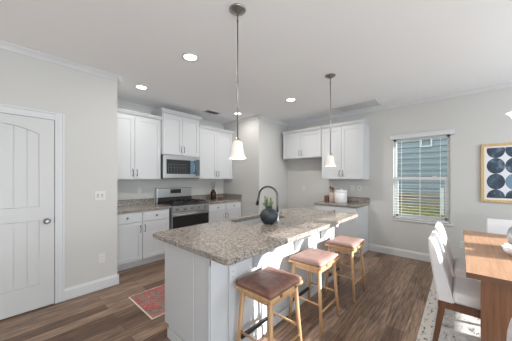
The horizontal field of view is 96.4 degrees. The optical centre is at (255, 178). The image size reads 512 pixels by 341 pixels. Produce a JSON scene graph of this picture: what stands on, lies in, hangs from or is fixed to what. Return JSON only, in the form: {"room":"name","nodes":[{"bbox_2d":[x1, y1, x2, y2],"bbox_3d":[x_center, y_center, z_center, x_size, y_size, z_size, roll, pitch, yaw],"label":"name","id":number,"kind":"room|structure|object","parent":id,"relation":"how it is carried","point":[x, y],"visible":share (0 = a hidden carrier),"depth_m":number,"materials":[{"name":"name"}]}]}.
{"room":"kitchen","nodes":[
{"label":"kitchen","id":0,"kind":"room"},
{"bbox_2d":[0,48,116,319],"bbox_3d":[-3.572,0.029,1.802,0.990,2.730,4.132,0,0,42],"label":"wall","id":1,"kind":"structure","parent":0,"point":[88,101],"depth_m":2.73,"materials":[{"name":"grey paint"}]},
{"bbox_2d":[0,113,54,319],"bbox_3d":[-2.482,0.373,2.210,0.095,2.018,0.814,0,0,42],"label":"door","id":2,"kind":"structure","parent":1,"relation":"in","point":[27,219],"depth_m":2.36,"materials":[{"name":"grey paint"}]},
{"bbox_2d":[0,104,64,303],"bbox_3d":[-2.508,0.335,2.232,0.026,2.119,0.990,0,0,42],"label":"trim","id":3,"kind":"structure","parent":1,"relation":"attached to","point":[59,118],"depth_m":2.56,"materials":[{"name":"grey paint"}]},
{"bbox_2d":[0,40,122,81],"bbox_3d":[-3.535,-1.307,1.804,1.042,0.058,4.184,0,0,42],"label":"trim","id":4,"kind":"structure","parent":1,"relation":"attached to","point":[3,44],"depth_m":2.54,"materials":[{"name":"grey paint"}]},
{"bbox_2d":[65,273,118,299],"bbox_3d":[-3.322,1.328,1.590,0.366,0.132,4.148,0,0,42],"label":"baseboard","id":5,"kind":"structure","parent":1,"relation":"attached to","point":[88,287],"depth_m":2.79,"materials":[{"name":"grey paint"}]},
{"bbox_2d":[95,191,104,200],"bbox_3d":[-1.951,0.222,2.864,0.014,0.114,0.116,0,0,42],"label":"light switch","id":6,"kind":"object","parent":1,"relation":"attached to","point":[99,195],"visible":1,"depth_m":2.86,"materials":[{"name":"grey plastic"}]},
{"bbox_2d":[98,253,104,262],"bbox_3d":[-1.944,1.009,2.877,0.008,0.114,0.070,0,0,42],"label":"wall outlet","id":7,"kind":"object","parent":1,"relation":"attached to","point":[101,257],"visible":1,"depth_m":2.88,"materials":[{"name":"grey plastic"}]},
{"bbox_2d":[117,100,223,203],"bbox_3d":[-1.728,0.029,4.701,0.120,2.730,2.648,0,0,42],"label":"wall","id":8,"kind":"structure","parent":0,"point":[126,189],"depth_m":4.36,"materials":[{"name":"grey paint"}]},
{"bbox_2d":[117,198,153,205],"bbox_3d":[-2.248,0.429,4.011,0.020,0.102,0.923,0,0,42],"label":"backsplash","id":9,"kind":"structure","parent":8,"relation":"attached to","point":[146,200],"depth_m":4.09,"materials":[{"name":"stone"}]},
{"bbox_2d":[117,108,161,179],"bbox_3d":[-2.118,-0.536,3.887,0.381,1.120,0.895,0,0,42],"label":"upper cabinet","id":10,"kind":"object","parent":8,"relation":"attached to","point":[138,133],"visible":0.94,"depth_m":3.83,"materials":[{"name":"grey paint"}]},
{"bbox_2d":[151,107,202,156],"bbox_3d":[-1.540,-0.837,4.497,0.431,0.818,0.859,0,0,42],"label":"upper cabinet","id":11,"kind":"object","parent":8,"relation":"attached to","point":[179,130],"visible":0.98,"depth_m":4.33,"materials":[{"name":"grey paint"}]},
{"bbox_2d":[161,155,199,178],"bbox_3d":[-1.524,-0.204,4.484,0.470,0.436,0.770,0,0,42],"label":"microwave","id":12,"kind":"object","parent":11,"relation":"attached to","point":[172,166],"visible":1,"depth_m":4.32,"materials":[{"name":"grey metal"}]},
{"bbox_2d":[191,193,222,198],"bbox_3d":[-1.110,0.429,5.286,0.020,0.102,0.904,0,0,42],"label":"backsplash","id":13,"kind":"structure","parent":8,"relation":"attached to","point":[207,196],"depth_m":5.18,"materials":[{"name":"stone"}]},
{"bbox_2d":[195,125,233,178],"bbox_3d":[-0.976,-0.536,5.167,0.381,1.120,0.940,0,0,42],"label":"upper cabinet","id":14,"kind":"object","parent":8,"relation":"attached to","point":[215,144],"visible":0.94,"depth_m":5.03,"materials":[{"name":"grey paint"}]},
{"bbox_2d":[0,250,432,340],"bbox_3d":[-0.178,1.419,1.272,6.760,0.050,7.860,0,0,42],"label":"floor","id":15,"kind":"structure","parent":0,"point":[391,307],"depth_m":2.35,"materials":[{"name":"brown wood"}]},
{"bbox_2d":[117,208,168,271],"bbox_3d":[-2.007,0.957,3.794,0.670,0.875,0.905,0,0,42],"label":"base cabinet","id":16,"kind":"object","parent":15,"relation":"on","point":[136,244],"visible":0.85,"depth_m":3.57,"materials":[{"name":"grey paint"}]},
{"bbox_2d":[117,198,170,213],"bbox_3d":[-2.012,0.448,3.800,0.653,0.140,0.923,0,0,42],"label":"countertop","id":17,"kind":"structure","parent":16,"relation":"on","point":[146,204],"depth_m":3.89,"materials":[{"name":"stone"}]},
{"bbox_2d":[128,284,164,318],"bbox_3d":[-0.639,1.389,3.144,0.620,0.008,1.850,0,0,42],"label":"kitchen rug","id":18,"kind":"object","parent":15,"relation":"on","point":[151,302],"visible":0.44,"depth_m":2.57,"materials":[{"name":"red fabric"}]},
{"bbox_2d":[155,187,208,229],"bbox_3d":[-1.408,0.776,4.412,0.734,1.155,0.776,0,0,42],"label":"gas range","id":19,"kind":"object","parent":15,"relation":"on","point":[184,211],"visible":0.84,"depth_m":4.31,"materials":[{"name":"silver metal"}]},
{"bbox_2d":[157,199,208,205],"bbox_3d":[-1.403,0.462,4.408,0.595,0.055,0.768,0,0,42],"label":"cooktop","id":20,"kind":"object","parent":19,"relation":"in","point":[169,202],"depth_m":4.33,"materials":[{"name":"black metal"}]},
{"bbox_2d":[208,201,240,222],"bbox_3d":[-0.861,0.957,5.078,0.670,0.875,0.915,0,0,42],"label":"base cabinet","id":21,"kind":"object","parent":15,"relation":"on","point":[227,210],"visible":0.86,"depth_m":4.85,"materials":[{"name":"grey paint"}]},
{"bbox_2d":[191,193,241,203],"bbox_3d":[-0.867,0.448,5.083,0.653,0.140,0.926,0,0,42],"label":"countertop","id":22,"kind":"structure","parent":21,"relation":"on","point":[227,197],"depth_m":5.14,"materials":[{"name":"stone"}]},
{"bbox_2d":[210,181,215,198],"bbox_3d":[-0.966,0.273,5.165,0.124,0.410,0.126,0,0,42],"label":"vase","id":23,"kind":"object","parent":22,"relation":"on","point":[213,192],"visible":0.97,"depth_m":5.13,"materials":[{"name":"brown glass"}]},
{"bbox_2d":[165,218,337,340],"bbox_3d":[0.209,0.957,2.559,0.876,0.875,2.144,0,0,42],"label":"kitchen island","id":24,"kind":"object","parent":15,"relation":"on","point":[201,303],"visible":0.51,"depth_m":1.87,"materials":[{"name":"grey paint"}]},
{"bbox_2d":[229,265,235,282],"bbox_3d":[-0.177,0.739,1.763,0.008,0.114,0.070,0,0,42],"label":"wall outlet","id":25,"kind":"object","parent":24,"relation":"attached to","point":[232,270],"visible":1,"depth_m":1.76,"materials":[{"name":"grey plastic"}]},
{"bbox_2d":[153,208,357,265],"bbox_3d":[0.230,0.499,2.536,1.010,0.038,2.320,0,0,42],"label":"island countertop","id":26,"kind":"structure","parent":24,"relation":"on","point":[227,242],"depth_m":1.94,"materials":[{"name":"stone"}]},
{"bbox_2d":[260,196,277,223],"bbox_3d":[0.136,0.329,2.405,0.192,0.300,0.192,0,0,42],"label":"round vase","id":27,"kind":"object","parent":26,"relation":"on","point":[268,215],"visible":1,"depth_m":2.35,"materials":[{"name":"grey ceramic"}]},
{"bbox_2d":[256,186,282,221],"bbox_3d":[0.138,0.282,2.577,0.327,0.394,0.098,0,0,21],"label":"kitchen faucet","id":28,"kind":"object","parent":26,"relation":"on","point":[262,188],"visible":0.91,"depth_m":2.53,"materials":[{"name":"silver metal"}]},
{"bbox_2d":[235,266,302,340],"bbox_3d":[0.104,1.076,1.746,0.363,0.639,0.411,0,0,42],"label":"bar stool","id":29,"kind":"object","parent":15,"relation":"on","point":[268,286],"visible":1,"depth_m":1.70,"materials":[{"name":"brown wood"}]},
{"bbox_2d":[236,266,301,298],"bbox_3d":[0.104,0.776,1.746,0.334,0.041,0.390,0,0,42],"label":"cushion","id":30,"kind":"object","parent":29,"relation":"on","point":[270,282],"depth_m":1.67,"materials":[{"name":"brown leather"}]},
{"bbox_2d":[288,247,339,335],"bbox_3d":[0.582,1.076,2.282,0.363,0.639,0.411,0,0,42],"label":"bar stool","id":31,"kind":"object","parent":15,"relation":"on","point":[310,259],"visible":0.98,"depth_m":2.21,"materials":[{"name":"brown wood"}]},
{"bbox_2d":[289,247,338,267],"bbox_3d":[0.582,0.776,2.282,0.334,0.041,0.390,0,0,42],"label":"cushion","id":32,"kind":"object","parent":31,"relation":"on","point":[310,257],"depth_m":2.20,"materials":[{"name":"pink leather"}]},
{"bbox_2d":[315,204,367,256],"bbox_3d":[1.657,0.957,4.454,0.800,0.875,0.666,0,0,42],"label":"base cabinet","id":33,"kind":"object","parent":15,"relation":"on","point":[357,227],"visible":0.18,"depth_m":4.14,"materials":[{"name":"grey paint"}]},
{"bbox_2d":[314,196,369,207],"bbox_3d":[1.668,0.448,4.460,0.848,0.140,0.640,0,0,42],"label":"countertop","id":34,"kind":"structure","parent":33,"relation":"on","point":[354,202],"depth_m":4.41,"materials":[{"name":"stone"}]},
{"bbox_2d":[329,186,333,201],"bbox_3d":[1.546,0.318,4.652,0.120,0.322,0.120,0,0,42],"label":"utensil crock","id":35,"kind":"object","parent":34,"relation":"on","point":[331,194],"visible":0.93,"depth_m":4.61,"materials":[{"name":"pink ceramic"}]},
{"bbox_2d":[334,189,346,202],"bbox_3d":[1.680,0.348,4.532,0.236,0.260,0.236,0,0,42],"label":"canister","id":36,"kind":"object","parent":34,"relation":"on","point":[340,196],"visible":0.99,"depth_m":4.43,"materials":[{"name":"white ceramic"}]},
{"bbox_2d":[325,235,365,302],"bbox_3d":[1.104,1.076,2.821,0.363,0.639,0.411,0,0,42],"label":"bar stool","id":37,"kind":"object","parent":15,"relation":"on","point":[350,245],"visible":0.99,"depth_m":2.75,"materials":[{"name":"brown wood"}]},
{"bbox_2d":[326,235,364,248],"bbox_3d":[1.104,0.776,2.821,0.334,0.041,0.390,0,0,42],"label":"cushion","id":38,"kind":"object","parent":37,"relation":"on","point":[342,242],"depth_m":2.73,"materials":[{"name":"pink leather"}]},
{"bbox_2d":[416,278,479,340],"bbox_3d":[2.341,1.388,1.797,1.660,0.011,2.700,0,0,42],"label":"dining rug","id":39,"kind":"object","parent":15,"relation":"on","point":[456,326],"visible":0.2,"depth_m":2.14,"materials":[{"name":"white fabric"}]},
{"bbox_2d":[428,231,479,340],"bbox_3d":[1.777,0.946,1.892,0.529,0.872,0.450,0,0,42],"label":"dining chair","id":40,"kind":"object","parent":39,"relation":"on","point":[459,294],"visible":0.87,"depth_m":1.86,"materials":[{"name":"white fabric"}]},
{"bbox_2d":[435,221,479,310],"bbox_3d":[2.200,0.946,2.366,0.529,0.872,0.450,0,0,42],"label":"dining chair","id":41,"kind":"object","parent":39,"relation":"on","point":[457,266],"visible":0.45,"depth_m":2.35,"materials":[{"name":"white fabric"}]},
{"bbox_2d":[463,230,511,340],"bbox_3d":[2.303,1.007,1.859,0.900,0.750,1.660,0,0,42],"label":"dining table","id":42,"kind":"object","parent":39,"relation":"on","point":[486,261],"visible":0.82,"depth_m":1.59,"materials":[{"name":"brown wood"}]},
{"bbox_2d":[501,243,511,255],"bbox_3d":[2.138,0.593,1.832,0.233,0.078,0.233,0,0,-26],"label":"scalloped bowl","id":43,"kind":"object","parent":42,"relation":"on","point":[507,248],"visible":1,"depth_m":1.87,"materials":[{"name":"white ceramic"}]},
{"bbox_2d":[507,226,511,244],"bbox_3d":[2.345,0.519,1.982,0.236,0.225,0.236,0,0,42],"label":"vase","id":44,"kind":"object","parent":42,"relation":"on","point":[509,232],"visible":0.94,"depth_m":2.02,"materials":[{"name":"ceramic"}]},
{"bbox_2d":[486,218,511,234],"bbox_3d":[2.918,0.946,2.575,0.450,0.872,0.529,0,0,42],"label":"dining chair","id":45,"kind":"object","parent":39,"relation":"on","point":[496,226],"visible":0.14,"depth_m":2.80,"materials":[{"name":"white fabric"}]},
{"bbox_2d":[506,318,511,340],"bbox_3d":[1.258,0.946,0.881,0.450,0.872,0.529,0,0,42],"label":"dining chair","id":46,"kind":"object","parent":39,"relation":"on","point":[509,331],"visible":1,"depth_m":0.84,"materials":[{"name":"white fabric"}]},
{"bbox_2d":[224,118,286,216],"bbox_3d":[-0.055,0.029,5.705,1.280,2.730,1.080,0,0,42],"label":"wall","id":47,"kind":"structure","parent":0,"point":[264,164],"depth_m":5.16,"materials":[{"name":"grey paint"}]},
{"bbox_2d":[223,193,241,198],"bbox_3d":[-0.571,0.429,5.426,0.638,0.102,0.020,0,0,42],"label":"backsplash","id":48,"kind":"structure","parent":47,"relation":"attached to","point":[236,196],"depth_m":5.38,"materials":[{"name":"stone"}]},
{"bbox_2d":[222,115,287,126],"bbox_3d":[-0.008,-1.307,5.629,1.212,0.058,1.132,0,0,42],"label":"trim","id":49,"kind":"structure","parent":47,"relation":"attached to","point":[255,116],"depth_m":5.19,"materials":[{"name":"grey paint"}]},
{"bbox_2d":[0,0,511,123],"bbox_3d":[-0.178,-1.386,1.272,7.000,0.100,8.100,0,0,42],"label":"ceiling","id":50,"kind":"structure","parent":0,"point":[388,52],"depth_m":2.36,"materials":[{"name":"white paint"}]},
{"bbox_2d":[134,85,147,89],"bbox_3d":[-1.681,-1.331,3.357,0.184,0.009,0.184,0,0,42],"label":"recessed light","id":51,"kind":"object","parent":50,"relation":"in","point":[142,87],"visible":1,"depth_m":3.36,"materials":[{"name":"grey plastic"}]},
{"bbox_2d":[182,52,198,61],"bbox_3d":[-0.724,-1.331,2.523,0.184,0.009,0.184,0,0,42],"label":"recessed light","id":52,"kind":"object","parent":50,"relation":"in","point":[188,56],"visible":1,"depth_m":2.52,"materials":[{"name":"grey plastic"}]},
{"bbox_2d":[203,110,221,114],"bbox_3d":[-0.886,-1.332,4.638,0.170,0.008,0.340,0,0,42],"label":"ceiling vent","id":53,"kind":"object","parent":50,"relation":"in","point":[206,111],"visible":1,"depth_m":4.64,"materials":[{"name":"grey plastic"}]},
{"bbox_2d":[229,3,245,158],"bbox_3d":[-0.146,-0.745,1.813,0.133,1.180,0.144,0,0,42],"label":"pendant light","id":54,"kind":"object","parent":50,"relation":"hanging from","point":[236,9],"visible":1,"depth_m":1.79,"materials":[{"name":"white glass"}]},
{"bbox_2d":[286,98,295,101],"bbox_3d":[0.594,-1.331,3.894,0.184,0.009,0.184,0,0,42],"label":"recessed light","id":55,"kind":"object","parent":50,"relation":"in","point":[287,99],"visible":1,"depth_m":3.88,"materials":[{"name":"grey plastic"}]},
{"bbox_2d":[325,73,335,165],"bbox_3d":[0.970,-0.745,2.982,0.133,1.180,0.144,0,0,42],"label":"pendant light","id":56,"kind":"object","parent":50,"relation":"hanging from","point":[330,159],"visible":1,"depth_m":2.96,"materials":[{"name":"white glass"}]},
{"bbox_2d":[334,99,380,112],"bbox_3d":[1.870,-1.329,4.242,0.720,0.014,0.400,0,0,42],"label":"attic hatch","id":57,"kind":"object","parent":50,"relation":"attached to","point":[369,103],"visible":1,"depth_m":4.22,"materials":[{"name":"grey paint"}]},
{"bbox_2d":[287,87,511,258],"bbox_3d":[2.956,0.029,3.822,5.720,2.730,0.120,0,0,42],"label":"wall","id":58,"kind":"structure","parent":0,"point":[479,118],"depth_m":3.88,"materials":[{"name":"grey paint"}]},
{"bbox_2d":[282,126,321,159],"bbox_3d":[1.088,-0.751,5.146,0.960,0.630,0.391,0,0,42],"label":"upper cabinet","id":59,"kind":"object","parent":58,"relation":"attached to","point":[301,144],"visible":0.98,"depth_m":5.00,"materials":[{"name":"grey paint"}]},
{"bbox_2d":[321,119,371,178],"bbox_3d":[1.771,-0.521,4.536,0.862,1.090,0.391,0,0,42],"label":"upper cabinet","id":60,"kind":"object","parent":58,"relation":"attached to","point":[350,139],"visible":1,"depth_m":4.38,"materials":[{"name":"grey paint"}]},
{"bbox_2d":[347,196,369,202],"bbox_3d":[1.874,0.429,4.691,0.848,0.102,0.020,0,0,42],"label":"backsplash","id":61,"kind":"structure","parent":58,"relation":"attached to","point":[350,199],"depth_m":4.54,"materials":[{"name":"stone"}]},
{"bbox_2d":[288,81,511,125],"bbox_3d":[2.854,-1.307,3.798,5.600,0.058,0.052,0,0,42],"label":"trim","id":62,"kind":"structure","parent":58,"relation":"attached to","point":[506,84],"depth_m":3.91,"materials":[{"name":"grey paint"}]},
{"bbox_2d":[368,243,454,261],"bbox_3d":[2.866,1.328,3.812,5.600,0.132,0.016,0,0,42],"label":"baseboard","id":63,"kind":"structure","parent":58,"relation":"attached to","point":[372,247],"depth_m":4.07,"materials":[{"name":"grey paint"}]},
{"bbox_2d":[394,135,449,223],"bbox_3d":[2.827,0.011,3.933,0.790,1.435,0.056,0,0,42],"label":"window","id":64,"kind":"structure","parent":58,"relation":"in","point":[447,179],"depth_m":3.85,"materials":[{"name":"grey paint"}]},
{"bbox_2d":[389,129,454,222],"bbox_3d":[2.776,-0.022,3.876,0.900,1.483,0.098,0,0,42],"label":"window blind","id":65,"kind":"object","parent":64,"relation":"attached to","point":[449,131],"visible":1,"depth_m":3.83,"materials":[{"name":"grey paint"}]},
{"bbox_2d":[392,218,452,225],"bbox_3d":[2.803,0.744,3.887,0.835,0.027,0.056,0,0,42],"label":"trim","id":66,"kind":"structure","parent":58,"relation":"attached to","point":[393,218],"depth_m":3.86,"materials":[{"name":"grey paint"}]},
{"bbox_2d":[481,142,511,202],"bbox_3d":[3.607,-0.074,3.140,0.744,0.846,0.028,0,0,42],"label":"framed print","id":67,"kind":"object","parent":58,"relation":"attached to","point":[496,158],"visible":1,"depth_m":3.28,"materials":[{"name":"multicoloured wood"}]},
{"label":"outside","id":68,"kind":"structure","parent":0,"visible":0},
{"bbox_2d":[398,204,444,217],"bbox_3d":[3.619,1.144,4.805,17.000,0.900,2.210,0,0,42],"label":"ground","id":69,"kind":"structure","parent":68,"point":[434,212],"depth_m":5.58,"materials":[{"name":"green plant"}]},
{"bbox_2d":[398,193,444,206],"bbox_3d":[3.866,0.634,6.133,10.000,0.520,0.140,0,0,42],"label":"edging","id":70,"kind":"object","parent":69,"relation":"on","point":[400,195],"visible":0.14,"depth_m":5.81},
{"bbox_2d":[398,137,446,204],"bbox_3d":[5.038,-1.066,7.822,12.100,4.120,4.620,0,0,42],"label":"neighbor house","id":71,"kind":"structure","parent":69,"relation":"on","point":[427,163],"depth_m":5.92,"materials":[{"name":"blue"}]},
{"bbox_2d":[441,188,443,214],"bbox_3d":[4.264,0.584,5.242,0.090,0.720,0.090,0,0,42],"label":"post","id":72,"kind":"object","parent":69,"relation":"on","point":[442,189],"visible":0.45,"depth_m":5.21,"materials":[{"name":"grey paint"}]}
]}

